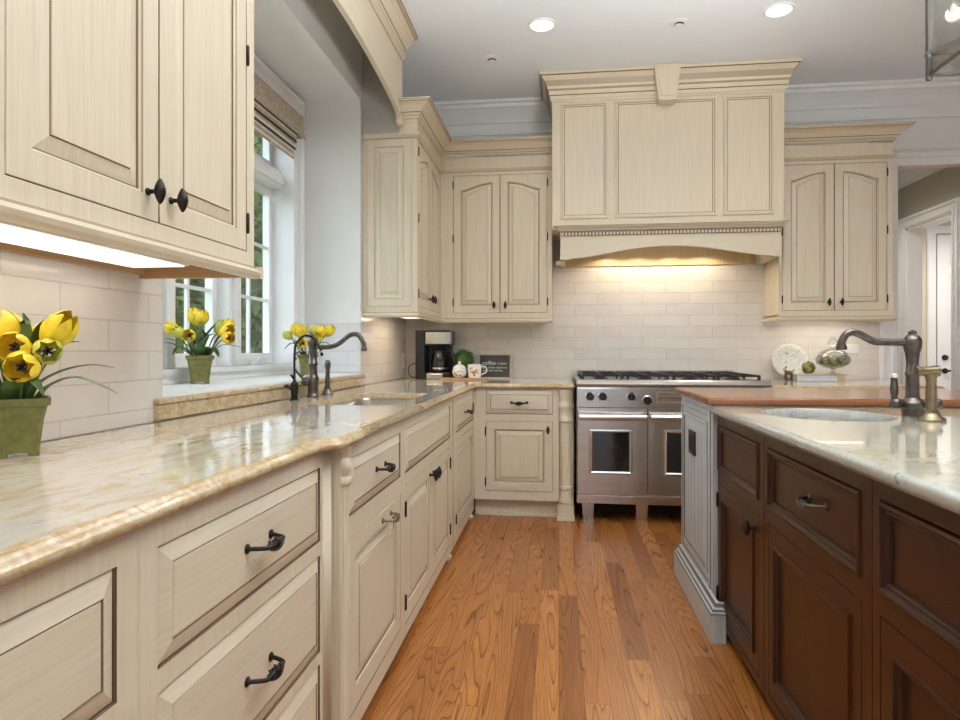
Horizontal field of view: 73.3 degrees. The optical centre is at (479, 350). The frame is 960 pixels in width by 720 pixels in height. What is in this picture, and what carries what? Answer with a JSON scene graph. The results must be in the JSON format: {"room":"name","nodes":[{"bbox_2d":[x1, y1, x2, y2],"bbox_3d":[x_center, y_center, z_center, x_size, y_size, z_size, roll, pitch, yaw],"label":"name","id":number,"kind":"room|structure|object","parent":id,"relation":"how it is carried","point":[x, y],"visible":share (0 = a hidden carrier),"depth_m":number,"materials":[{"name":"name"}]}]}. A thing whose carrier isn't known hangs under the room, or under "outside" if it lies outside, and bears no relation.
{"room":"kitchen","nodes":[
{"label":"kitchen","id":0,"kind":"room"},
{"bbox_2d":[0,395,50,458],"bbox_3d":[-0.985,0.161,1.375,0.116,0.122,0.116,0,0,-36],"label":"pot","id":1,"kind":"object","parent":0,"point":[21,416],"depth_m":1.34,"materials":[{"name":"green ceramic"}]},
{"bbox_2d":[41,0,403,442],"bbox_3d":[-1.429,-0.433,1.369,0.630,3.140,8.370,0,0,7],"label":"wall","id":2,"kind":"structure","parent":0,"point":[309,45],"depth_m":4.16,"materials":[{"name":"paint"}]},
{"bbox_2d":[0,0,262,278],"bbox_3d":[-0.908,-0.900,1.085,0.467,1.366,1.772,0,0,7],"label":"upper cabinet","id":3,"kind":"object","parent":2,"relation":"attached to","point":[128,125],"visible":0.99,"depth_m":1.40,"materials":[{"name":"beige paint"}]},
{"bbox_2d":[0,221,188,267],"bbox_3d":[-0.991,-0.247,1.101,0.175,0.024,1.545,0,0,7],"label":"light","id":4,"kind":"object","parent":3,"relation":"attached to","point":[10,233],"visible":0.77,"depth_m":1.48,"materials":[{"name":"white paint"}]},
{"bbox_2d":[0,250,405,440],"bbox_3d":[-0.950,-0.021,2.656,0.008,0.485,5.442,0,0,7],"label":"backsplash","id":5,"kind":"structure","parent":2,"relation":"attached to","point":[120,314],"depth_m":1.81,"materials":[{"name":"beige tile"}]},
{"bbox_2d":[163,53,304,384],"bbox_3d":[-1.362,-0.691,3.169,0.206,1.864,2.100,0,0,7],"label":"window","id":6,"kind":"structure","parent":2,"relation":"in","point":[280,178],"depth_m":4.01,"materials":[{"name":"white paint"}]},
{"bbox_2d":[254,72,304,158],"bbox_3d":[-1.236,-1.325,3.131,0.054,0.287,1.855,0,0,7],"label":"roman shade","id":7,"kind":"object","parent":6,"relation":"attached to","point":[276,120],"visible":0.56,"depth_m":3.67,"materials":[{"name":"fabric"}]},
{"bbox_2d":[163,373,359,396],"bbox_3d":[-1.086,0.152,3.135,0.382,0.020,2.096,0,0,7],"label":"trim","id":8,"kind":"structure","parent":2,"relation":"attached to","point":[169,390],"depth_m":2.75,"materials":[{"name":"white paint"}]},
{"bbox_2d":[163,307,241,383],"bbox_3d":[-1.210,-0.026,2.806,0.362,0.335,0.163,0,0,7],"label":"tulips","id":9,"kind":"object","parent":8,"relation":"on","point":[200,362],"visible":1,"depth_m":2.78,"materials":[{"name":"yellow plant"}]},
{"bbox_2d":[185,355,214,383],"bbox_3d":[-1.222,0.081,2.814,0.116,0.122,0.116,0,0,-23],"label":"pot","id":10,"kind":"object","parent":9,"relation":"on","point":[199,365],"depth_m":2.77,"materials":[{"name":"green ceramic"}]},
{"bbox_2d":[282,323,335,375],"bbox_3d":[-0.965,-0.010,3.634,0.296,0.303,0.142,0,0,-15],"label":"tulips","id":11,"kind":"object","parent":8,"relation":"on","point":[320,332],"visible":0.7,"depth_m":3.62,"materials":[{"name":"yellow plant"}]},
{"bbox_2d":[297,354,317,375],"bbox_3d":[-0.974,0.081,3.646,0.116,0.122,0.116,0,0,-15],"label":"pot","id":12,"kind":"object","parent":11,"relation":"on","point":[303,358],"depth_m":3.60,"materials":[{"name":"green ceramic"}]},
{"bbox_2d":[305,323,359,371],"bbox_3d":[-0.965,-0.020,4.173,0.390,0.316,0.011,0,0,7],"label":"backsplash","id":13,"kind":"structure","parent":2,"relation":"attached to","point":[345,357],"depth_m":4.16,"materials":[{"name":"white tile"}]},
{"bbox_2d":[402,354,404,367],"bbox_3d":[-0.623,0.080,5.255,0.008,0.115,0.080,0,0,7],"label":"wall outlet","id":14,"kind":"object","parent":2,"relation":"attached to","point":[403,355],"visible":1,"depth_m":5.24,"materials":[{"name":"white paint"}]},
{"bbox_2d":[362,96,451,322],"bbox_3d":[-0.467,-0.904,4.690,0.467,1.374,1.283,0,0,7],"label":"upper cabinet","id":15,"kind":"object","parent":2,"relation":"attached to","point":[402,170],"visible":0.98,"depth_m":4.17,"materials":[{"name":"beige paint"}]},
{"bbox_2d":[362,48,398,134],"bbox_3d":[-0.643,-1.705,4.178,0.246,0.594,0.012,0,0,7],"label":"wall","id":16,"kind":"structure","parent":15,"relation":"attached to","point":[378,112],"depth_m":4.18,"materials":[{"name":"grey paint"}]},
{"bbox_2d":[400,317,419,318],"bbox_3d":[-0.518,-0.255,4.572,0.180,0.022,0.650,0,0,7],"label":"light","id":17,"kind":"object","parent":15,"relation":"attached to","point":[400,317],"visible":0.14,"depth_m":4.77,"materials":[{"name":"white paint"}]},
{"bbox_2d":[361,492,777,719],"bbox_3d":[2.535,1.162,3.014,8.100,0.050,12.600,0,0,7],"label":"floor","id":18,"kind":"structure","parent":0,"point":[527,617],"depth_m":2.57,"materials":[{"name":"brown wood"}]},
{"bbox_2d":[0,528,137,719],"bbox_3d":[-0.842,0.695,0.580,0.707,0.885,0.786,0,0,7],"label":"base cabinet","id":19,"kind":"object","parent":18,"relation":"on","point":[69,626],"visible":0.95,"depth_m":0.81,"materials":[{"name":"beige paint"}]},
{"bbox_2d":[0,378,574,585],"bbox_3d":[-0.249,0.237,2.701,1.371,0.030,5.181,0,0,7],"label":"countertop","id":20,"kind":"structure","parent":19,"relation":"on","point":[81,493],"depth_m":1.29,"materials":[{"name":"beige stone"}]},
{"bbox_2d":[0,309,117,458],"bbox_3d":[-0.957,0.066,1.371,0.395,0.312,0.188,0,0,7],"label":"tulips","id":21,"kind":"object","parent":20,"relation":"on","point":[22,413],"visible":1,"depth_m":1.35,"materials":[{"name":"yellow plant"}]},
{"bbox_2d":[153,374,365,420],"bbox_3d":[-0.889,0.185,3.099,0.042,0.071,2.175,0,0,7],"label":"granite ledge","id":22,"kind":"object","parent":20,"relation":"on","point":[165,408],"visible":0.86,"depth_m":2.46,"materials":[{"name":"beige stone"}]},
{"bbox_2d":[284,334,323,399],"bbox_3d":[-0.794,0.074,2.917,0.180,0.297,0.048,0,0,7],"label":"filter faucet","id":23,"kind":"object","parent":20,"relation":"on","point":[294,387],"visible":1,"depth_m":2.91,"materials":[{"name":"brown metal"}]},
{"bbox_2d":[322,360,333,394],"bbox_3d":[-0.778,0.134,3.294,0.060,0.176,0.060,0,0,7],"label":"sprayer","id":24,"kind":"object","parent":20,"relation":"on","point":[327,390],"visible":1,"depth_m":3.28,"materials":[{"name":"grey metal"}]},
{"bbox_2d":[296,332,366,396],"bbox_3d":[-0.712,0.065,3.101,0.344,0.314,0.097,0,0,-4],"label":"faucet","id":25,"kind":"object","parent":20,"relation":"on","point":[312,381],"visible":0.96,"depth_m":3.09,"materials":[{"name":"grey metal"}]},
{"bbox_2d":[333,398,410,404],"bbox_3d":[-0.500,0.347,3.033,0.392,0.188,0.792,0,0,7],"label":"sink","id":26,"kind":"object","parent":20,"relation":"in","point":[365,401],"visible":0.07,"depth_m":3.42,"materials":[{"name":"metal"}]},
{"bbox_2d":[408,330,455,378],"bbox_3d":[-0.382,0.029,5.174,0.406,0.385,0.221,0,0,7],"label":"coffee maker","id":27,"kind":"object","parent":20,"relation":"on","point":[434,354],"visible":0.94,"depth_m":5.08,"materials":[{"name":"black plastic"}]},
{"bbox_2d":[440,377,487,379],"bbox_3d":[-0.122,0.214,4.967,0.360,0.014,0.140,0,0,7],"label":"serving board","id":28,"kind":"object","parent":20,"relation":"on","point":[443,378],"visible":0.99,"depth_m":4.90,"materials":[{"name":"brown wood"}]},
{"bbox_2d":[452,361,466,377],"bbox_3d":[-0.158,0.142,4.976,0.111,0.129,0.112,0,0,7],"label":"sugar bowl","id":29,"kind":"object","parent":28,"relation":"on","point":[459,370],"visible":1,"depth_m":4.94,"materials":[{"name":"white ceramic"}]},
{"bbox_2d":[468,364,486,377],"bbox_3d":[-0.029,0.155,4.951,0.141,0.104,0.110,0,0,37],"label":"mug","id":30,"kind":"object","parent":28,"relation":"on","point":[474,370],"visible":1,"depth_m":4.92,"materials":[{"name":"white ceramic"}]},
{"bbox_2d":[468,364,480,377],"bbox_3d":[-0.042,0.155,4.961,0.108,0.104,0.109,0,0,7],"label":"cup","id":31,"kind":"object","parent":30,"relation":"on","point":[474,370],"depth_m":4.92,"materials":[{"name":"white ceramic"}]},
{"bbox_2d":[454,349,474,377],"bbox_3d":[-0.131,0.098,5.144,0.188,0.247,0.194,0,0,7],"label":"topiary ball","id":32,"kind":"object","parent":20,"relation":"on","point":[465,357],"visible":0.63,"depth_m":5.09,"materials":[{"name":"green plant"}]},
{"bbox_2d":[478,354,510,378],"bbox_3d":[0.119,0.122,5.206,0.266,0.198,0.066,0,0,7],"label":"coffee sign","id":33,"kind":"object","parent":20,"relation":"on","point":[498,366],"visible":0.9,"depth_m":5.21,"materials":[{"name":"brown wood"}]},
{"bbox_2d":[138,450,330,719],"bbox_3d":[-0.746,0.695,1.366,0.708,0.885,0.797,0,0,7],"label":"base cabinet","id":34,"kind":"object","parent":18,"relation":"on","point":[234,584],"visible":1,"depth_m":1.24,"materials":[{"name":"beige paint"}]},
{"bbox_2d":[331,420,402,719],"bbox_3d":[-0.642,0.695,2.106,0.733,0.885,0.694,0,0,7],"label":"base cabinet","id":35,"kind":"object","parent":18,"relation":"on","point":[367,474],"visible":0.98,"depth_m":1.94,"materials":[{"name":"beige paint"}]},
{"bbox_2d":[391,398,451,639],"bbox_3d":[-0.536,0.695,3.015,0.722,0.885,1.133,0,0,7],"label":"base cabinet","id":36,"kind":"object","parent":18,"relation":"on","point":[427,434],"visible":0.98,"depth_m":2.82,"materials":[{"name":"beige paint"}]},
{"bbox_2d":[452,389,473,548],"bbox_3d":[-0.407,0.695,4.029,0.733,0.885,0.898,0,0,7],"label":"base cabinet","id":37,"kind":"object","parent":18,"relation":"on","point":[462,404],"visible":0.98,"depth_m":3.90,"materials":[{"name":"beige paint"}]},
{"bbox_2d":[474,388,574,520],"bbox_3d":[0.345,0.695,4.767,0.684,0.885,0.853,0,0,7],"label":"base cabinet","id":38,"kind":"object","parent":18,"relation":"on","point":[524,437],"visible":1,"depth_m":4.40,"materials":[{"name":"beige paint"}]},
{"bbox_2d":[574,370,771,520],"bbox_3d":[1.297,0.644,4.620,1.218,0.985,0.983,0,0,7],"label":"range","id":39,"kind":"object","parent":18,"relation":"on","point":[628,423],"visible":0.72,"depth_m":4.24,"materials":[{"name":"metal"}]},
{"bbox_2d":[716,416,763,694],"bbox_3d":[1.487,0.698,2.276,1.192,0.879,0.596,0,0,7],"label":"base cabinet","id":40,"kind":"object","parent":18,"relation":"on","point":[740,449],"visible":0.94,"depth_m":2.31,"materials":[{"name":"brown wood"}]},
{"bbox_2d":[674,396,815,643],"bbox_3d":[1.623,0.679,2.826,1.366,0.916,0.805,0,0,7],"label":"kitchen island","id":41,"kind":"object","parent":18,"relation":"on","point":[696,558],"visible":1,"depth_m":2.81,"materials":[{"name":"grey paint"}]},
{"bbox_2d":[688,429,695,455],"bbox_3d":[0.990,0.427,3.012,0.010,0.110,0.130,0,0,7],"label":"outlet plate","id":42,"kind":"object","parent":41,"relation":"attached to","point":[691,432],"depth_m":3.00,"materials":[{"name":"black plastic"}]},
{"bbox_2d":[675,387,959,407],"bbox_3d":[1.689,0.205,2.894,1.450,0.032,0.755,0,0,7],"label":"island countertop","id":43,"kind":"structure","parent":41,"relation":"on","point":[818,397],"depth_m":2.67,"materials":[{"name":"brown wood"}]},
{"bbox_2d":[764,435,872,719],"bbox_3d":[1.407,0.698,1.623,1.191,0.879,0.708,0,0,7],"label":"base cabinet","id":44,"kind":"object","parent":18,"relation":"on","point":[818,512],"visible":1,"depth_m":1.64,"materials":[{"name":"brown wood"}]},
{"bbox_2d":[873,480,959,719],"bbox_3d":[1.315,0.698,0.869,1.191,0.879,0.805,0,0,7],"label":"base cabinet","id":45,"kind":"object","parent":18,"relation":"on","point":[916,541],"visible":0.99,"depth_m":1.19,"materials":[{"name":"brown wood"}]},
{"bbox_2d":[710,406,959,514],"bbox_3d":[1.471,0.239,1.475,1.338,0.035,2.185,0,0,7],"label":"countertop","id":46,"kind":"structure","parent":45,"relation":"on","point":[919,459],"depth_m":1.64,"materials":[{"name":"grey stone"}]},
{"bbox_2d":[795,418,863,421],"bbox_3d":[1.208,0.339,2.258,0.422,0.164,0.480,0,0,7],"label":"sink","id":47,"kind":"object","parent":46,"relation":"in","point":[821,419],"visible":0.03,"depth_m":2.45,"materials":[{"name":"metal"}]},
{"bbox_2d":[836,328,942,416],"bbox_3d":[1.390,0.072,2.204,0.326,0.300,0.088,0,0,7],"label":"faucet","id":48,"kind":"object","parent":46,"relation":"on","point":[912,405],"visible":0.95,"depth_m":2.18,"materials":[{"name":"grey metal"}]},
{"bbox_2d":[914,365,946,421],"bbox_3d":[1.430,0.134,2.046,0.085,0.177,0.082,0,0,7],"label":"sprayer","id":49,"kind":"object","parent":46,"relation":"on","point":[931,373],"visible":1,"depth_m":2.03,"materials":[{"name":"gold metal"}]},
{"bbox_3d":[2.444,0.695,4.510,1.065,0.885,0.853,0,0,7],"label":"base cabinet","id":50,"kind":"object","parent":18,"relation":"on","visible":0},
{"bbox_2d":[770,380,945,388],"bbox_3d":[2.450,0.237,4.542,1.070,0.030,0.869,0,0,7],"label":"countertop","id":51,"kind":"structure","parent":50,"relation":"on","point":[853,384],"depth_m":4.27,"materials":[{"name":"beige stone"}]},
{"bbox_2d":[783,367,793,380],"bbox_3d":[2.267,0.168,4.739,0.082,0.105,0.036,0,0,7],"label":"animal figurine","id":52,"kind":"object","parent":51,"relation":"on","point":[787,372],"visible":1,"depth_m":4.73,"materials":[{"name":"brown metal"}]},
{"bbox_2d":[772,344,807,379],"bbox_3d":[2.351,0.082,4.881,0.260,0.272,0.105,0,0,7],"label":"plate","id":53,"kind":"object","parent":51,"relation":"on","point":[791,356],"visible":0.88,"depth_m":4.91,"materials":[{"name":"beige ceramic"}]},
{"bbox_2d":[793,374,849,381],"bbox_3d":[2.488,0.196,4.730,0.360,0.052,0.138,0,0,7],"label":"book","id":54,"kind":"object","parent":51,"relation":"on","point":[796,377],"visible":0.89,"depth_m":4.67,"materials":[{"name":"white paper"}]},
{"bbox_2d":[801,361,815,372],"bbox_3d":[2.409,0.118,4.727,0.100,0.093,0.100,0,0,7],"label":"artichoke","id":55,"kind":"object","parent":54,"relation":"on","point":[807,367],"visible":1,"depth_m":4.70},
{"bbox_2d":[815,336,850,373],"bbox_3d":[2.583,0.030,4.721,0.236,0.278,0.236,0,0,7],"label":"glass jar","id":56,"kind":"object","parent":54,"relation":"on","point":[830,350],"visible":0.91,"depth_m":4.73,"materials":[{"name":"clear glass"}]},
{"bbox_2d":[820,355,829,363],"bbox_3d":[2.524,0.068,4.718,0.078,0.073,0.078,0,0,7],"label":"artichoke","id":57,"kind":"object","parent":56,"relation":"in","point":[824,360],"visible":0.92,"depth_m":4.70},
{"bbox_2d":[829,356,840,363],"bbox_3d":[2.574,0.072,4.677,0.078,0.073,0.078,0,0,7],"label":"artichoke","id":58,"kind":"object","parent":56,"relation":"in","point":[833,360],"visible":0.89,"depth_m":4.66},
{"bbox_2d":[839,356,845,363],"bbox_3d":[2.642,0.068,4.694,0.078,0.073,0.078,0,0,7],"label":"artichoke","id":59,"kind":"object","parent":56,"relation":"in","point":[843,360],"visible":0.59,"depth_m":4.67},
{"bbox_2d":[402,0,959,101],"bbox_3d":[1.558,-2.053,1.003,6.650,0.100,8.370,0,0,7],"label":"ceiling","id":60,"kind":"structure","parent":0,"point":[836,41],"depth_m":4.16,"materials":[{"name":"paint"}]},
{"bbox_2d":[333,0,417,126],"bbox_3d":[-0.600,-1.718,3.042,0.150,0.561,2.222,0,0,7],"label":"window valance","id":61,"kind":"object","parent":60,"relation":"attached to","point":[385,31],"visible":0.99,"depth_m":3.69,"materials":[{"name":"beige paint"}]},
{"bbox_2d":[484,55,499,62],"bbox_3d":[0.082,-1.995,4.423,0.116,0.016,0.116,0,0,7],"label":"ceiling eyeball","id":62,"kind":"structure","parent":60,"relation":"attached to","point":[490,58],"depth_m":4.41,"materials":[{"name":"white paint"}]},
{"bbox_2d":[528,18,555,32],"bbox_3d":[0.381,-1.998,3.963,0.176,0.009,0.176,0,0,7],"label":"recessed light","id":63,"kind":"object","parent":60,"relation":"in","point":[539,25],"visible":1,"depth_m":3.95,"materials":[{"name":"white glass"}]},
{"bbox_2d":[669,18,688,27],"bbox_3d":[1.215,-1.995,3.937,0.116,0.016,0.116,0,0,7],"label":"sprinkler","id":64,"kind":"object","parent":60,"relation":"attached to","point":[679,22],"depth_m":3.92,"materials":[{"name":"white paint"}]},
{"bbox_2d":[763,2,795,17],"bbox_3d":[1.757,-1.998,3.789,0.176,0.009,0.176,0,0,7],"label":"recessed light","id":65,"kind":"object","parent":60,"relation":"in","point":[781,9],"visible":1,"depth_m":3.78,"materials":[{"name":"white glass"}]},
{"bbox_2d":[924,0,959,80],"bbox_3d":[1.674,-1.459,2.001,0.368,1.086,0.367,0,0,7],"label":"pendant lantern","id":66,"kind":"object","parent":60,"relation":"hanging from","point":[942,17],"visible":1,"depth_m":2.13,"materials":[{"name":"metal"}]},
{"bbox_2d":[441,116,959,491],"bbox_3d":[2.373,-0.433,5.059,6.020,3.140,0.120,0,0,7],"label":"wall","id":67,"kind":"structure","parent":0,"point":[935,131],"depth_m":4.89,"materials":[{"name":"paint"}]},
{"bbox_2d":[441,136,551,322],"bbox_3d":[0.126,-0.904,5.040,0.871,1.374,0.445,0,0,7],"label":"upper cabinet","id":68,"kind":"object","parent":67,"relation":"attached to","point":[496,212],"visible":0.97,"depth_m":4.92,"materials":[{"name":"beige paint"}]},
{"bbox_2d":[406,264,878,379],"bbox_3d":[1.209,-0.227,5.137,3.689,0.897,0.008,0,0,7],"label":"backsplash","id":69,"kind":"structure","parent":67,"relation":"attached to","point":[678,317],"depth_m":5.11,"materials":[{"name":"beige tile"}]},
{"bbox_2d":[540,58,801,268],"bbox_3d":[1.348,-1.319,4.800,1.779,1.363,0.642,0,0,7],"label":"range hood","id":70,"kind":"object","parent":67,"relation":"attached to","point":[673,163],"visible":1,"depth_m":4.59,"materials":[{"name":"beige paint"}]},
{"bbox_2d":[433,77,959,136],"bbox_3d":[2.282,-1.883,4.937,5.870,0.240,0.145,0,0,7],"label":"crown molding","id":71,"kind":"structure","parent":67,"relation":"attached to","point":[937,97],"depth_m":4.92,"materials":[{"name":"white paint"}]},
{"bbox_2d":[761,121,916,322],"bbox_3d":[2.603,-0.904,4.736,0.899,1.374,0.445,0,0,7],"label":"upper cabinet","id":72,"kind":"object","parent":67,"relation":"attached to","point":[835,262],"visible":0.94,"depth_m":4.62,"materials":[{"name":"beige paint"}]},
{"bbox_2d":[843,344,858,352],"bbox_3d":[2.830,-0.018,4.931,0.120,0.070,0.007,0,0,7],"label":"wall outlet","id":73,"kind":"object","parent":67,"relation":"attached to","point":[851,348],"visible":0.7,"depth_m":4.93,"materials":[{"name":"white paint"}]},
{"bbox_2d":[879,145,959,381],"bbox_3d":[3.491,-0.197,4.896,0.980,2.668,0.172,0,0,7],"label":"trim","id":74,"kind":"structure","parent":67,"relation":"attached to","point":[927,155],"depth_m":4.88,"materials":[{"name":"white paint"}]},
{"bbox_2d":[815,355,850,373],"bbox_3d":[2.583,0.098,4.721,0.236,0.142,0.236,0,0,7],"label":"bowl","id":75,"kind":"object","parent":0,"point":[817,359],"depth_m":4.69,"materials":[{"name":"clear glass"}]},
{"bbox_2d":[898,167,959,219],"bbox_3d":[3.967,-0.273,5.574,0.120,2.820,1.290,0,0,7],"label":"wall","id":76,"kind":"structure","parent":0,"point":[942,186],"depth_m":5.61,"materials":[{"name":"paint"}]},
{"bbox_2d":[898,168,943,189],"bbox_3d":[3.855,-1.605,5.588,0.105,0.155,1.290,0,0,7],"label":"ceiling","id":77,"kind":"structure","parent":76,"relation":"attached to","point":[906,177],"depth_m":5.82,"materials":[{"name":"white paint"}]},
{"bbox_2d":[898,196,959,388],"bbox_3d":[3.960,-0.051,5.620,0.155,2.375,0.930,0,0,7],"label":"trim","id":78,"kind":"structure","parent":76,"relation":"attached to","point":[910,228],"depth_m":5.95,"materials":[{"name":"white paint"}]},
{"bbox_2d":[922,221,950,384],"bbox_3d":[5.482,-0.273,5.933,2.800,2.820,2.370,0,0,7],"label":"wall","id":79,"kind":"structure","parent":0,"point":[924,232],"depth_m":7.08,"materials":[{"name":"beige paint"}]},
{"bbox_2d":[927,225,950,365],"bbox_3d":[5.431,-0.116,6.996,1.074,2.505,0.028,0,0,7],"label":"trim","id":80,"kind":"structure","parent":79,"relation":"attached to","point":[931,232],"depth_m":7.05,"materials":[{"name":"white paint"}]},
{"bbox_2d":[936,235,950,388],"bbox_3d":[5.428,-0.068,6.971,0.880,2.390,0.077,0,0,7],"label":"door","id":81,"kind":"structure","parent":79,"relation":"in","point":[943,242],"depth_m":7.03,"materials":[{"name":"white paint"}]},
{"label":"outside","id":82,"kind":"structure","parent":0,"visible":0},
{"bbox_3d":[-14.626,1.487,11.866,28.080,0.100,60.000,0,0,7],"label":"ground","id":83,"kind":"structure","parent":82,"visible":0},
{"bbox_2d":[175,131,262,352],"bbox_3d":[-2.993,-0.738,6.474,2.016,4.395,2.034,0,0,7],"label":"tree","id":84,"kind":"object","parent":83,"relation":"on","point":[256,285],"visible":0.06,"depth_m":6.33,"materials":[{"name":"green plant"}]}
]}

